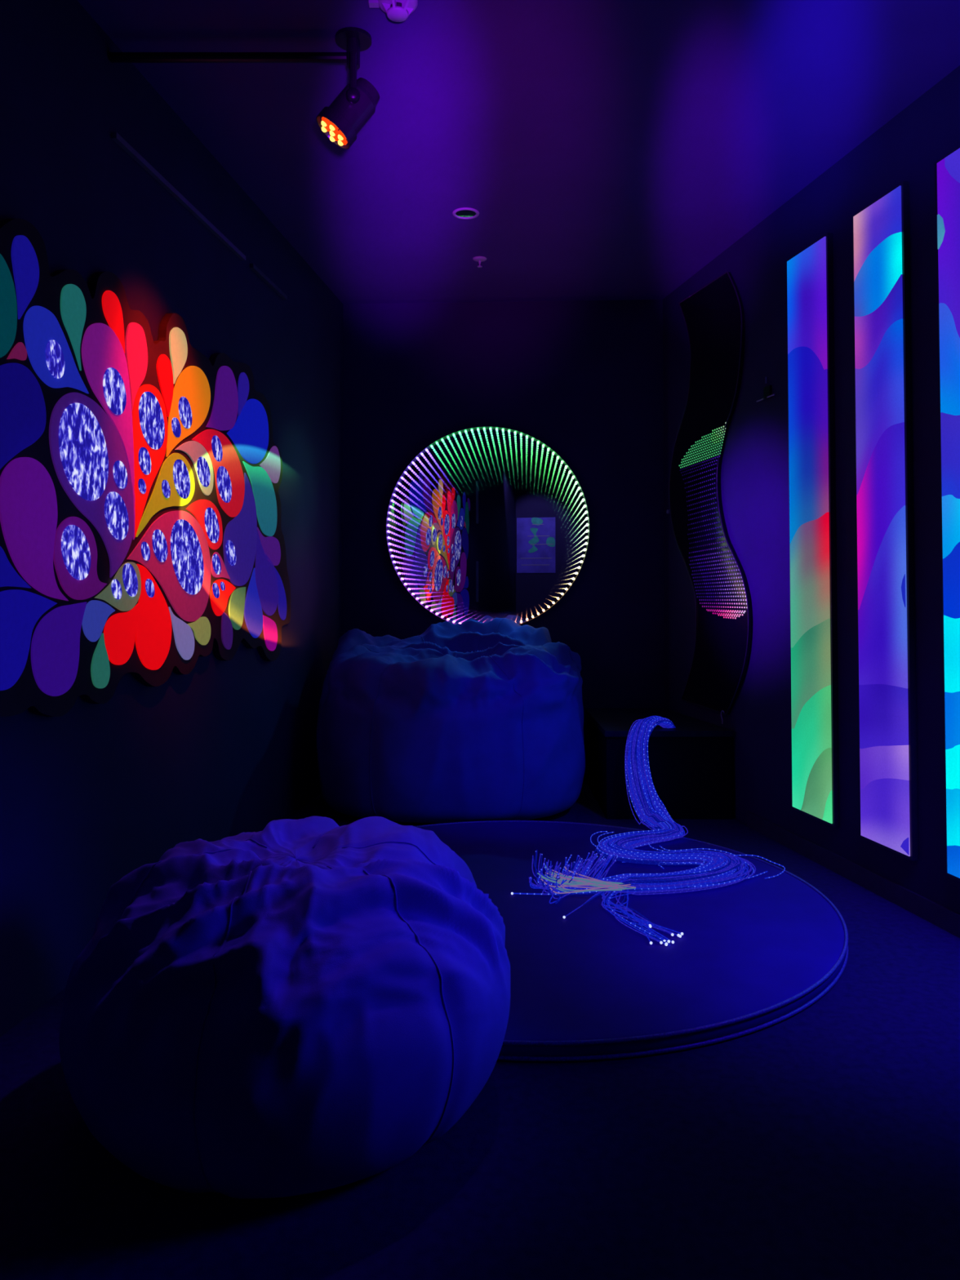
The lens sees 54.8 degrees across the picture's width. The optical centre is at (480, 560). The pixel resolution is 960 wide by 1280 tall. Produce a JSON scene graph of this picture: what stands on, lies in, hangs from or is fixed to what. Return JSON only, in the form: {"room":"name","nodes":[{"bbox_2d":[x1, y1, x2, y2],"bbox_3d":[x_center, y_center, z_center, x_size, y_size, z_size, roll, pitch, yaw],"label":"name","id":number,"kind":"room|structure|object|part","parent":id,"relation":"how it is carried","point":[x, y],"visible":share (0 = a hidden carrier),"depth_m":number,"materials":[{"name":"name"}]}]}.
{"room":"sensory room","nodes":[
{"label":"sensory room","id":0,"kind":"room"},
{"bbox_2d":[0,0,342,1037],"bbox_3d":[-1.340,-0.234,2.555,0.120,3.020,6.968,0,-2,7],"label":"wall","id":1,"kind":"structure","parent":0,"point":[91,795],"depth_m":3.34,"materials":[{"name":"black paint"}]},
{"bbox_2d":[0,217,290,716],"bbox_3d":[-1.143,-0.226,3.513,0.040,1.409,2.598,0,-2,7],"label":"mural","id":2,"kind":"object","parent":1,"relation":"attached to","point":[141,535],"visible":1,"depth_m":3.01},
{"bbox_2d":[111,132,245,260],"bbox_3d":[-1.143,-1.393,3.638,0.018,0.020,1.155,0,-2,7],"label":"trim","id":3,"kind":"structure","parent":1,"relation":"attached to","point":[115,136],"depth_m":3.49,"materials":[{"name":"metal"}]},
{"bbox_2d":[109,52,346,62],"bbox_3d":[-0.829,-1.663,3.059,0.780,0.031,0.031,0,-2,0],"label":"bar","id":4,"kind":"object","parent":1,"relation":"attached to","point":[114,57],"visible":1,"depth_m":3.05,"materials":[{"name":"black metal"}]},
{"bbox_2d":[249,263,287,299],"bbox_3d":[-1.034,-1.366,4.542,0.018,0.020,0.481,0,-2,7],"label":"trim","id":5,"kind":"structure","parent":1,"relation":"attached to","point":[252,266],"depth_m":4.51,"materials":[{"name":"black"}]},
{"bbox_2d":[0,781,959,1279],"bbox_3d":[0.450,1.327,2.592,5.100,0.100,7.100,0,-2,0],"label":"floor","id":6,"kind":"structure","parent":0,"point":[822,1141],"depth_m":1.91,"materials":[{"name":"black carpet"}]},
{"bbox_2d":[58,815,510,1199],"bbox_3d":[-0.440,0.964,2.207,1.025,0.606,1.028,0,-2,0],"label":"bean bag","id":7,"kind":"object","parent":6,"relation":"on","point":[290,1007],"visible":1,"depth_m":1.82,"materials":[{"name":"blue fabric"}]},
{"bbox_2d":[315,617,585,822],"bbox_3d":[-0.155,0.838,5.108,1.480,1.029,1.101,0,-2,0],"label":"bean bag","id":8,"kind":"object","parent":6,"relation":"on","point":[472,720],"visible":0.98,"depth_m":4.65,"materials":[{"name":"blue fabric"}]},
{"bbox_2d":[414,820,848,1061],"bbox_3d":[0.169,1.276,3.464,2.248,0.054,2.248,0,-2,0],"label":"floor mat","id":9,"kind":"object","parent":6,"relation":"on","point":[752,954],"visible":0.48,"depth_m":2.93,"materials":[{"name":"blue plastic"}]},
{"bbox_2d":[511,715,785,946],"bbox_3d":[0.801,1.044,3.935,0.931,0.530,1.897,-1,-2,32],"label":"bundle","id":10,"kind":"object","parent":9,"relation":"on","point":[716,868],"visible":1,"depth_m":3.77,"materials":[{"name":"plastic"}]},
{"bbox_2d":[585,708,733,819],"bbox_3d":[0.984,1.126,5.256,0.668,0.460,0.905,0,-2,0],"label":"box","id":11,"kind":"object","parent":6,"relation":"on","point":[691,762],"visible":0.82,"depth_m":4.83,"materials":[{"name":"black laminate"}]},
{"bbox_2d":[342,299,665,781],"bbox_3d":[0.140,-0.135,5.896,2.270,3.020,0.120,0,-2,3],"label":"wall","id":12,"kind":"structure","parent":0,"point":[584,379],"depth_m":5.85,"materials":[{"name":"black paint"}]},
{"bbox_2d":[385,426,590,625],"bbox_3d":[0.047,-0.207,5.814,1.281,1.281,0.057,0,-2,3],"label":"mirror","id":13,"kind":"object","parent":12,"relation":"attached to","point":[486,523],"visible":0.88,"depth_m":5.84,"materials":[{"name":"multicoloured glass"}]},
{"bbox_2d":[77,0,959,304],"bbox_3d":[0.450,-1.791,2.684,5.100,0.100,7.100,0,-2,0],"label":"ceiling","id":14,"kind":"structure","parent":0,"point":[602,149],"depth_m":3.58,"materials":[{"name":"paint"}]},
{"bbox_2d":[315,26,379,149],"bbox_3d":[-0.439,-1.548,3.051,0.188,0.364,0.188,-1,-2,39],"label":"spotlight","id":15,"kind":"object","parent":14,"relation":"hanging from","point":[341,122],"visible":1,"depth_m":3.01,"materials":[{"name":"black metal"}]},
{"bbox_3d":[-0.508,-1.426,3.019,0.020,0.018,0.021,0,-2,0],"label":"bulb","id":16,"kind":"part","parent":15,"relation":"part of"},
{"bbox_3d":[-0.514,-1.426,3.058,0.020,0.018,0.021,0,-2,0],"label":"bulb","id":17,"kind":"part","parent":15,"relation":"part of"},
{"bbox_3d":[-0.479,-1.406,3.004,0.020,0.018,0.021,0,-2,0],"label":"bulb","id":18,"kind":"part","parent":15,"relation":"part of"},
{"bbox_3d":[-0.485,-1.405,3.042,0.020,0.018,0.021,0,-2,0],"label":"bulb","id":19,"kind":"part","parent":15,"relation":"part of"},
{"bbox_3d":[-0.490,-1.405,3.081,0.020,0.018,0.021,0,-2,0],"label":"bulb","id":20,"kind":"part","parent":15,"relation":"part of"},
{"bbox_3d":[-0.455,-1.385,3.027,0.020,0.018,0.021,0,-2,0],"label":"bulb","id":21,"kind":"part","parent":15,"relation":"part of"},
{"bbox_3d":[-0.461,-1.384,3.065,0.020,0.018,0.021,0,-2,0],"label":"bulb","id":22,"kind":"part","parent":15,"relation":"part of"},
{"bbox_3d":[-0.408,-1.496,2.973,0.044,0.044,0.030,0,-2,-7],"label":"tilt knob","id":23,"kind":"part","parent":15,"relation":"part of","materials":[{"name":"black metal"}]},
{"bbox_2d":[368,0,417,22],"bbox_3d":[-0.267,-1.708,2.856,0.150,0.056,0.124,0,-2,0],"label":"smoke detector","id":24,"kind":"object","parent":14,"relation":"attached to","point":[397,11],"visible":1,"depth_m":2.84,"materials":[{"name":"white plastic"}]},
{"bbox_2d":[452,207,479,219],"bbox_3d":[-0.069,-1.683,4.489,0.132,0.008,0.132,0,-2,0],"label":"recessed light","id":25,"kind":"object","parent":14,"relation":"in","point":[464,213],"visible":1,"depth_m":4.49,"materials":[{"name":"white plastic"}]},
{"bbox_2d":[472,256,486,267],"bbox_3d":[-0.002,-1.645,5.110,0.080,0.046,0.080,0,-2,0],"label":"sprinkler","id":26,"kind":"object","parent":14,"relation":"attached to","point":[478,259],"visible":1,"depth_m":5.10,"materials":[{"name":"white metal"}]},
{"bbox_2d":[662,65,959,914],"bbox_3d":[1.864,-0.236,2.510,0.120,3.020,6.949,0,-2,-11],"label":"wall","id":27,"kind":"structure","parent":0,"point":[754,472],"depth_m":4.00,"materials":[{"name":"black paint"}]},
{"bbox_2d":[666,271,751,715],"bbox_3d":[1.255,-0.365,5.178,0.026,2.377,1.032,0,-2,-11],"label":"mirror","id":28,"kind":"object","parent":27,"relation":"attached to","point":[713,315],"visible":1,"depth_m":5.09,"materials":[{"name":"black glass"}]},
{"bbox_2d":[756,377,775,402],"bbox_3d":[1.397,-0.842,4.509,0.022,0.106,0.170,0,-2,-11],"label":"wall bracket","id":29,"kind":"object","parent":27,"relation":"attached to","point":[767,391],"visible":1,"depth_m":4.50,"materials":[{"name":"black metal"}]},
{"bbox_3d":[1.401,-0.821,4.509,0.012,0.060,0.060,0,-2,-11],"label":"wall plate","id":30,"kind":"part","parent":29,"relation":"part of","materials":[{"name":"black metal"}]},
{"bbox_2d":[786,232,839,826],"bbox_3d":[1.468,-0.139,4.105,0.030,2.532,0.338,0,-2,-11],"label":"light panel","id":31,"kind":"object","parent":27,"relation":"attached to","point":[810,271],"visible":1,"depth_m":4.06,"materials":[{"name":"multicoloured plastic"}]},
{"bbox_2d":[746,810,959,937],"bbox_3d":[1.667,1.255,3.113,0.012,0.075,3.200,0,-2,-11],"label":"baseboard","id":32,"kind":"structure","parent":27,"relation":"attached to","point":[946,919],"depth_m":3.72,"materials":[{"name":"black"}]},
{"bbox_2d":[852,181,918,860],"bbox_3d":[1.568,-0.158,3.602,0.032,2.530,0.322,0,-2,-11],"label":"light panel","id":33,"kind":"object","parent":27,"relation":"attached to","point":[885,531],"visible":1,"depth_m":3.56,"materials":[{"name":"multicoloured plastic"}]},
{"bbox_2d":[935,145,959,880],"bbox_3d":[1.667,-0.170,3.104,0.032,2.521,0.332,0,-2,-11],"label":"light panel","id":34,"kind":"object","parent":27,"relation":"attached to","point":[947,167],"visible":1,"depth_m":3.21,"materials":[{"name":"multicoloured plastic"}]}
]}

